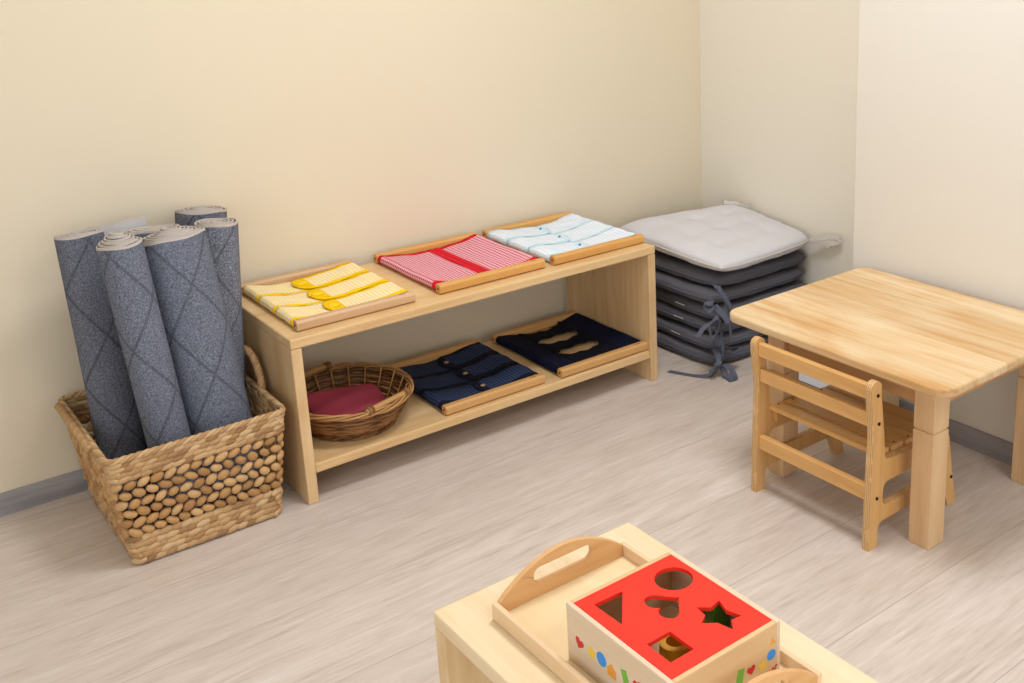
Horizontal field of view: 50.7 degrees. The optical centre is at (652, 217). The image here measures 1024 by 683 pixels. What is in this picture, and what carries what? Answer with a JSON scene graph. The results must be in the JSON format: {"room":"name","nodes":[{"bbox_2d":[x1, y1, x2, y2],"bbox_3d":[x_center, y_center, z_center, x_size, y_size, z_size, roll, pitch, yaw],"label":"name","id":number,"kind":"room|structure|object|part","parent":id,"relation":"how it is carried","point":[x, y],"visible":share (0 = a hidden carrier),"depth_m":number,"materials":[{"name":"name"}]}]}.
{"room":"children's room","nodes":[
{"label":"children's room","id":0,"kind":"room"},
{"bbox_2d":[0,0,701,492],"bbox_3d":[-1.536,-0.613,2.674,4.766,2.750,0.100,-13,19,-38],"label":"wall","id":1,"kind":"structure","parent":0,"point":[331,131],"depth_m":3.18,"materials":[{"name":"beige paint"}]},
{"bbox_2d":[0,469,88,516],"bbox_3d":[-1.505,0.706,2.950,4.466,0.060,0.014,-13,19,-38],"label":"baseboard","id":2,"kind":"structure","parent":1,"relation":"attached to","point":[61,486],"depth_m":2.85,"materials":[{"name":"grey laminate"}]},
{"bbox_2d":[0,344,1023,682],"bbox_3d":[0.161,1.235,1.097,4.766,0.080,5.308,-13,19,-38],"label":"floor","id":3,"kind":"structure","parent":0,"point":[348,585],"depth_m":2.57,"materials":[{"name":"grey wood"}]},
{"bbox_2d":[54,345,285,564],"bbox_3d":[-1.241,0.580,2.776,0.465,0.378,0.497,-13,19,-38],"label":"storage basket","id":4,"kind":"object","parent":3,"relation":"on","point":[104,476],"visible":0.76,"depth_m":2.61,"materials":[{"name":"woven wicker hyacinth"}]},
{"bbox_3d":[-1.438,0.514,2.644,0.025,0.034,0.339,-13,19,-38],"label":"handle","id":5,"kind":"part","parent":4,"relation":"part of","materials":[{"name":"wicker"}]},
{"bbox_2d":[54,216,158,514],"bbox_3d":[-1.333,0.384,2.734,0.147,0.744,0.235,11,20,40],"label":"roll","id":6,"kind":"object","parent":4,"relation":"in","point":[116,422],"visible":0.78,"depth_m":2.64,"materials":[{"name":"fabric"}]},
{"bbox_2d":[96,231,206,524],"bbox_3d":[-1.219,0.402,2.614,0.162,0.767,0.104,-3,15,-5],"label":"roll","id":7,"kind":"object","parent":4,"relation":"in","point":[122,257],"visible":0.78,"depth_m":2.55,"materials":[{"name":"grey fabric"}]},
{"bbox_2d":[124,224,178,448],"bbox_3d":[-1.288,0.374,2.805,0.174,0.723,0.066,-11,18,-32],"label":"roll","id":8,"kind":"object","parent":4,"relation":"in","point":[144,231],"visible":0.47,"depth_m":2.70,"materials":[{"name":"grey woven carpet fabric"}]},
{"bbox_2d":[175,206,226,225],"bbox_3d":[-1.238,0.333,2.957,0.112,0.732,0.215,6,17,26],"label":"roll","id":9,"kind":"object","parent":4,"relation":"in","point":[187,216],"visible":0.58,"depth_m":2.86,"materials":[{"name":"fabric"}]},
{"bbox_2d":[142,225,265,510],"bbox_3d":[-1.142,0.385,2.730,0.226,0.745,0.152,2,16,13],"label":"roll","id":10,"kind":"object","parent":4,"relation":"in","point":[180,260],"visible":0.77,"depth_m":2.66,"materials":[{"name":"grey fabric"}]},
{"bbox_2d":[194,218,245,389],"bbox_3d":[-1.152,0.359,2.858,0.164,0.721,0.099,-14,19,-38],"label":"roll","id":11,"kind":"object","parent":4,"relation":"in","point":[222,233],"visible":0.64,"depth_m":2.79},
{"bbox_3d":[-1.098,0.407,2.903,0.026,0.117,0.205,-13,19,-38],"label":"handle","id":12,"kind":"part","parent":4,"relation":"part of","materials":[{"name":"wicker"}]},
{"bbox_2d":[241,236,657,504],"bbox_3d":[-0.599,0.381,3.293,1.200,0.464,0.476,-13,19,-38],"label":"shelf","id":13,"kind":"object","parent":3,"relation":"on","point":[615,289],"visible":0.52,"depth_m":3.06,"materials":[{"name":"brown wood"}]},
{"bbox_3d":[-1.048,0.502,2.938,0.029,0.436,0.473,-13,19,-38],"label":"panel","id":14,"kind":"part","parent":13,"relation":"part of","materials":[{"name":"brown wood"}]},
{"bbox_2d":[241,260,415,331],"bbox_3d":[-0.919,0.211,3.000,0.339,0.029,0.430,-13,19,-38],"label":"frame","id":15,"kind":"object","parent":13,"relation":"on","point":[327,299],"visible":0.98,"depth_m":2.97,"materials":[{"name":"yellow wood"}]},
{"bbox_3d":[-1.047,0.175,3.151,0.337,0.028,0.028,-13,19,-38],"label":"rail","id":16,"kind":"part","parent":15,"relation":"part of","materials":[{"name":"brown wood"}]},
{"bbox_3d":[-0.790,0.249,2.850,0.337,0.028,0.028,-13,19,-38],"label":"rail","id":17,"kind":"part","parent":15,"relation":"part of","materials":[{"name":"brown wood"}]},
{"bbox_2d":[304,361,413,441],"bbox_3d":[-0.864,0.525,3.036,0.401,0.115,0.359,12,20,41],"label":"wicker basket","id":18,"kind":"object","parent":13,"relation":"on","point":[375,419],"visible":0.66,"depth_m":2.98,"materials":[{"name":"brown wicker"}]},
{"bbox_3d":[-1.006,0.458,3.123,0.018,0.019,0.157,8,18,32],"label":"handle","id":19,"kind":"part","parent":18,"relation":"part of","materials":[{"name":"wicker"}]},
{"bbox_2d":[307,383,393,418],"bbox_3d":[-0.866,0.533,3.041,0.229,0.068,0.182,-13,19,-38],"label":"folded cloth","id":20,"kind":"object","parent":18,"relation":"in","point":[351,399],"visible":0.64,"depth_m":3.02,"materials":[{"name":"red fabric"}]},
{"bbox_3d":[-0.724,0.505,2.924,0.018,0.019,0.157,8,18,32],"label":"handle","id":21,"kind":"part","parent":18,"relation":"part of","materials":[{"name":"wicker"}]},
{"bbox_2d":[373,232,544,293],"bbox_3d":[-0.594,0.133,3.262,0.358,0.029,0.425,-13,19,-38],"label":"frame","id":22,"kind":"object","parent":13,"relation":"on","point":[462,261],"visible":1,"depth_m":3.24,"materials":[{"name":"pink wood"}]},
{"bbox_3d":[-0.721,0.097,3.410,0.356,0.028,0.028,-13,19,-38],"label":"rail","id":23,"kind":"part","parent":22,"relation":"part of","materials":[{"name":"orange wood"}]},
{"bbox_3d":[-0.659,0.148,3.210,0.187,0.029,0.365,-13,19,-38],"label":"cloth panel","id":24,"kind":"part","parent":22,"relation":"part of","materials":[{"name":"fabric"}]},
{"bbox_3d":[-0.520,0.115,3.320,0.166,0.029,0.365,-13,19,-38],"label":"cloth panel","id":25,"kind":"part","parent":22,"relation":"part of","materials":[{"name":"fabric"}]},
{"bbox_3d":[-0.467,0.170,3.114,0.356,0.028,0.028,-13,19,-38],"label":"rail","id":26,"kind":"part","parent":22,"relation":"part of","materials":[{"name":"orange wood"}]},
{"bbox_2d":[387,339,544,415],"bbox_3d":[-0.590,0.488,3.312,0.343,0.029,0.412,-13,19,-38],"label":"frame","id":27,"kind":"object","parent":13,"relation":"on","point":[506,376],"visible":0.93,"depth_m":3.29,"materials":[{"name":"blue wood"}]},
{"bbox_3d":[-0.712,0.453,3.455,0.341,0.028,0.028,-13,19,-38],"label":"rail","id":28,"kind":"part","parent":27,"relation":"part of","materials":[{"name":"beige wood"}]},
{"bbox_3d":[-0.467,0.524,3.168,0.341,0.028,0.028,-13,19,-38],"label":"rail","id":29,"kind":"part","parent":27,"relation":"part of","materials":[{"name":"beige wood"}]},
{"bbox_2d":[482,211,643,264],"bbox_3d":[-0.296,0.062,3.496,0.352,0.029,0.426,-13,19,-38],"label":"frame","id":30,"kind":"object","parent":13,"relation":"on","point":[568,237],"visible":0.99,"depth_m":3.47,"materials":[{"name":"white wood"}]},
{"bbox_3d":[-0.423,0.026,3.644,0.350,0.028,0.028,-13,19,-38],"label":"rail","id":31,"kind":"part","parent":30,"relation":"part of","materials":[{"name":"orange wood"}]},
{"bbox_3d":[-0.169,0.100,3.347,0.350,0.028,0.028,-13,19,-38],"label":"rail","id":32,"kind":"part","parent":30,"relation":"part of","materials":[{"name":"orange wood"}]},
{"bbox_2d":[491,311,647,377],"bbox_3d":[-0.279,0.415,3.552,0.345,0.029,0.418,-13,19,-38],"label":"frame","id":33,"kind":"object","parent":13,"relation":"on","point":[613,344],"visible":1,"depth_m":3.53,"materials":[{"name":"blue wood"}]},
{"bbox_3d":[-0.404,0.380,3.698,0.343,0.028,0.028,-13,19,-38],"label":"rail","id":34,"kind":"part","parent":33,"relation":"part of","materials":[{"name":"beige wood"}]},
{"bbox_3d":[-0.376,0.438,3.475,0.093,0.029,0.358,-13,19,-38],"label":"cloth panel","id":35,"kind":"part","parent":33,"relation":"part of","materials":[{"name":"blue fabric"}]},
{"bbox_3d":[-0.182,0.392,3.630,0.090,0.029,0.358,-13,19,-38],"label":"cloth panel","id":36,"kind":"part","parent":33,"relation":"part of","materials":[{"name":"blue fabric"}]},
{"bbox_3d":[-0.155,0.452,3.407,0.343,0.028,0.028,-13,19,-38],"label":"rail","id":37,"kind":"part","parent":33,"relation":"part of","materials":[{"name":"beige wood"}]},
{"bbox_3d":[-0.147,0.287,3.655,0.029,0.436,0.473,-13,19,-38],"label":"panel","id":38,"kind":"part","parent":13,"relation":"part of","materials":[{"name":"brown wood"}]},
{"bbox_2d":[434,523,878,682],"bbox_3d":[0.160,0.878,1.378,0.376,0.464,1.062,-13,19,-38],"label":"table","id":39,"kind":"object","parent":3,"relation":"on","point":[472,647],"visible":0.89,"depth_m":1.55,"materials":[{"name":"brown wood"}]},
{"bbox_3d":[-0.171,0.796,1.767,0.373,0.436,0.029,-13,19,-38],"label":"panel","id":40,"kind":"part","parent":39,"relation":"part of","materials":[{"name":"brown wood"}]},
{"bbox_2d":[492,536,821,682],"bbox_3d":[-0.007,0.573,1.484,0.249,0.076,0.422,-13,19,-38],"label":"serving tray","id":41,"kind":"object","parent":39,"relation":"on","point":[530,610],"visible":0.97,"depth_m":1.58,"materials":[{"name":"brown wood"}]},
{"bbox_3d":[-0.139,0.535,1.638,0.230,0.076,0.009,-13,19,-38],"label":"handle","id":42,"kind":"part","parent":41,"relation":"part of","materials":[{"name":"brown wood"}]},
{"bbox_2d":[566,551,779,682],"bbox_3d":[0.026,0.570,1.439,0.190,0.088,0.221,-13,19,-38],"label":"shape sorter","id":43,"kind":"object","parent":41,"relation":"on","point":[615,629],"visible":0.83,"depth_m":1.41,"materials":[{"name":"brown wood"}]},
{"bbox_2d":[659,636,690,661],"bbox_3d":[0.032,0.588,1.433,0.044,0.044,0.044,-13,19,-38],"label":"block","id":44,"kind":"object","parent":43,"relation":"in","point":[670,648],"visible":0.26,"depth_m":1.41,"materials":[{"name":"yellow paint"}]},
{"bbox_2d":[701,605,728,626],"bbox_3d":[0.083,0.560,1.480,0.031,0.071,0.038,-13,19,-38],"label":"block","id":45,"kind":"object","parent":43,"relation":"in","point":[717,615],"visible":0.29,"depth_m":1.46,"materials":[{"name":"green paint"}]},
{"bbox_3d":[0.125,0.611,1.330,0.230,0.076,0.009,-13,19,-38],"label":"handle","id":46,"kind":"part","parent":41,"relation":"part of","materials":[{"name":"brown wood"}]},
{"bbox_2d":[657,329,767,381],"bbox_3d":[0.201,0.423,3.854,0.585,0.066,0.647,-13,19,-38],"label":"seat cushion","id":47,"kind":"object","parent":3,"relation":"on","point":[664,339],"visible":0.3,"depth_m":3.66,"materials":[{"name":"grey fabric"}]},
{"bbox_2d":[656,312,764,373],"bbox_3d":[0.211,0.373,3.881,0.530,0.090,0.600,-13,19,-38],"label":"seat cushion","id":48,"kind":"object","parent":47,"relation":"on","point":[679,329],"visible":0.21,"depth_m":3.67,"materials":[{"name":"grey fabric"}]},
{"bbox_2d":[656,298,743,359],"bbox_3d":[0.217,0.321,3.875,0.512,0.119,0.599,-13,19,-38],"label":"seat cushion","id":49,"kind":"object","parent":48,"relation":"on","point":[664,308],"visible":0.19,"depth_m":3.66,"materials":[{"name":"grey fabric"}]},
{"bbox_2d":[656,279,805,339],"bbox_3d":[0.200,0.266,3.827,0.576,0.074,0.585,-13,19,-38],"label":"seat cushion","id":50,"kind":"object","parent":49,"relation":"on","point":[682,302],"visible":0.2,"depth_m":3.66,"materials":[{"name":"grey fabric"}]},
{"bbox_2d":[655,266,802,323],"bbox_3d":[0.202,0.216,3.818,0.537,0.091,0.610,-13,19,-38],"label":"seat cushion","id":51,"kind":"object","parent":50,"relation":"on","point":[707,294],"visible":0.39,"depth_m":3.64,"materials":[{"name":"grey fabric"}]},
{"bbox_2d":[654,250,805,343],"bbox_3d":[0.226,0.217,3.843,0.499,0.217,0.604,-13,19,-38],"label":"seat cushion","id":52,"kind":"object","parent":51,"relation":"on","point":[670,264],"visible":0.41,"depth_m":3.63,"materials":[{"name":"grey fabric"}]},
{"bbox_2d":[621,200,841,270],"bbox_3d":[0.257,0.058,3.772,0.478,0.117,0.664,-13,19,-38],"label":"seat cushion","id":53,"kind":"object","parent":52,"relation":"on","point":[728,236],"visible":0.94,"depth_m":3.71,"materials":[{"name":"grey fabric"}]},
{"bbox_2d":[799,373,829,388],"bbox_3d":[0.511,0.467,3.453,0.016,0.159,0.265,-13,19,-38],"label":"board","id":54,"kind":"object","parent":3,"relation":"on","point":[806,379],"visible":0.03,"depth_m":3.45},
{"bbox_2d":[750,336,954,551],"bbox_3d":[0.516,0.519,2.734,0.355,0.434,0.397,-13,19,-38],"label":"chair","id":55,"kind":"object","parent":3,"relation":"on","point":[851,410],"visible":0.81,"depth_m":2.63,"materials":[{"name":"brown wood"}]},
{"bbox_3d":[0.397,0.485,2.873,0.355,0.434,0.019,-13,19,-38],"label":"panel","id":56,"kind":"part","parent":55,"relation":"part of","materials":[{"name":"brown wood"}]},
{"bbox_3d":[0.635,0.554,2.595,0.355,0.434,0.019,-13,19,-38],"label":"panel","id":57,"kind":"part","parent":55,"relation":"part of","materials":[{"name":"brown wood"}]},
{"bbox_2d":[730,268,1023,549],"bbox_3d":[0.641,0.483,2.803,0.582,0.462,0.699,-13,19,-38],"label":"table","id":58,"kind":"object","parent":3,"relation":"on","point":[929,346],"visible":0.92,"depth_m":2.65,"materials":[{"name":"brown wood"}]},
{"bbox_3d":[0.352,0.484,2.874,0.060,0.437,0.060,-13,19,-38],"label":"leg","id":59,"kind":"part","parent":58,"relation":"part of","materials":[{"name":"brown wood"}]},
{"bbox_3d":[0.691,0.403,3.143,0.060,0.437,0.060,-13,19,-38],"label":"leg","id":60,"kind":"part","parent":58,"relation":"part of","materials":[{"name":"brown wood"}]},
{"bbox_3d":[0.655,0.572,2.520,0.060,0.437,0.060,-13,19,-38],"label":"leg","id":61,"kind":"part","parent":58,"relation":"part of","materials":[{"name":"brown wood"}]},
{"bbox_3d":[0.993,0.490,2.790,0.060,0.437,0.060,-13,19,-38],"label":"leg","id":62,"kind":"part","parent":58,"relation":"part of","materials":[{"name":"brown wood"}]},
{"bbox_2d":[700,0,859,284],"bbox_3d":[0.612,-0.919,3.612,0.200,2.750,1.129,-13,19,-38],"label":"wall","id":63,"kind":"structure","parent":0,"point":[779,78],"depth_m":3.79,"materials":[{"name":"beige paint"}]},
{"bbox_2d":[853,0,1023,442],"bbox_3d":[2.090,-0.427,1.646,0.514,2.750,4.079,-13,19,-38],"label":"wall","id":64,"kind":"structure","parent":0,"point":[939,173],"depth_m":2.93,"materials":[{"name":"beige paint"}]},
{"bbox_2d":[899,399,1012,465],"bbox_3d":[1.915,0.919,1.839,0.014,0.060,4.093,-13,19,-38],"label":"baseboard","id":65,"kind":"structure","parent":64,"relation":"attached to","point":[982,442],"depth_m":3.00,"materials":[{"name":"grey laminate"}]}
]}

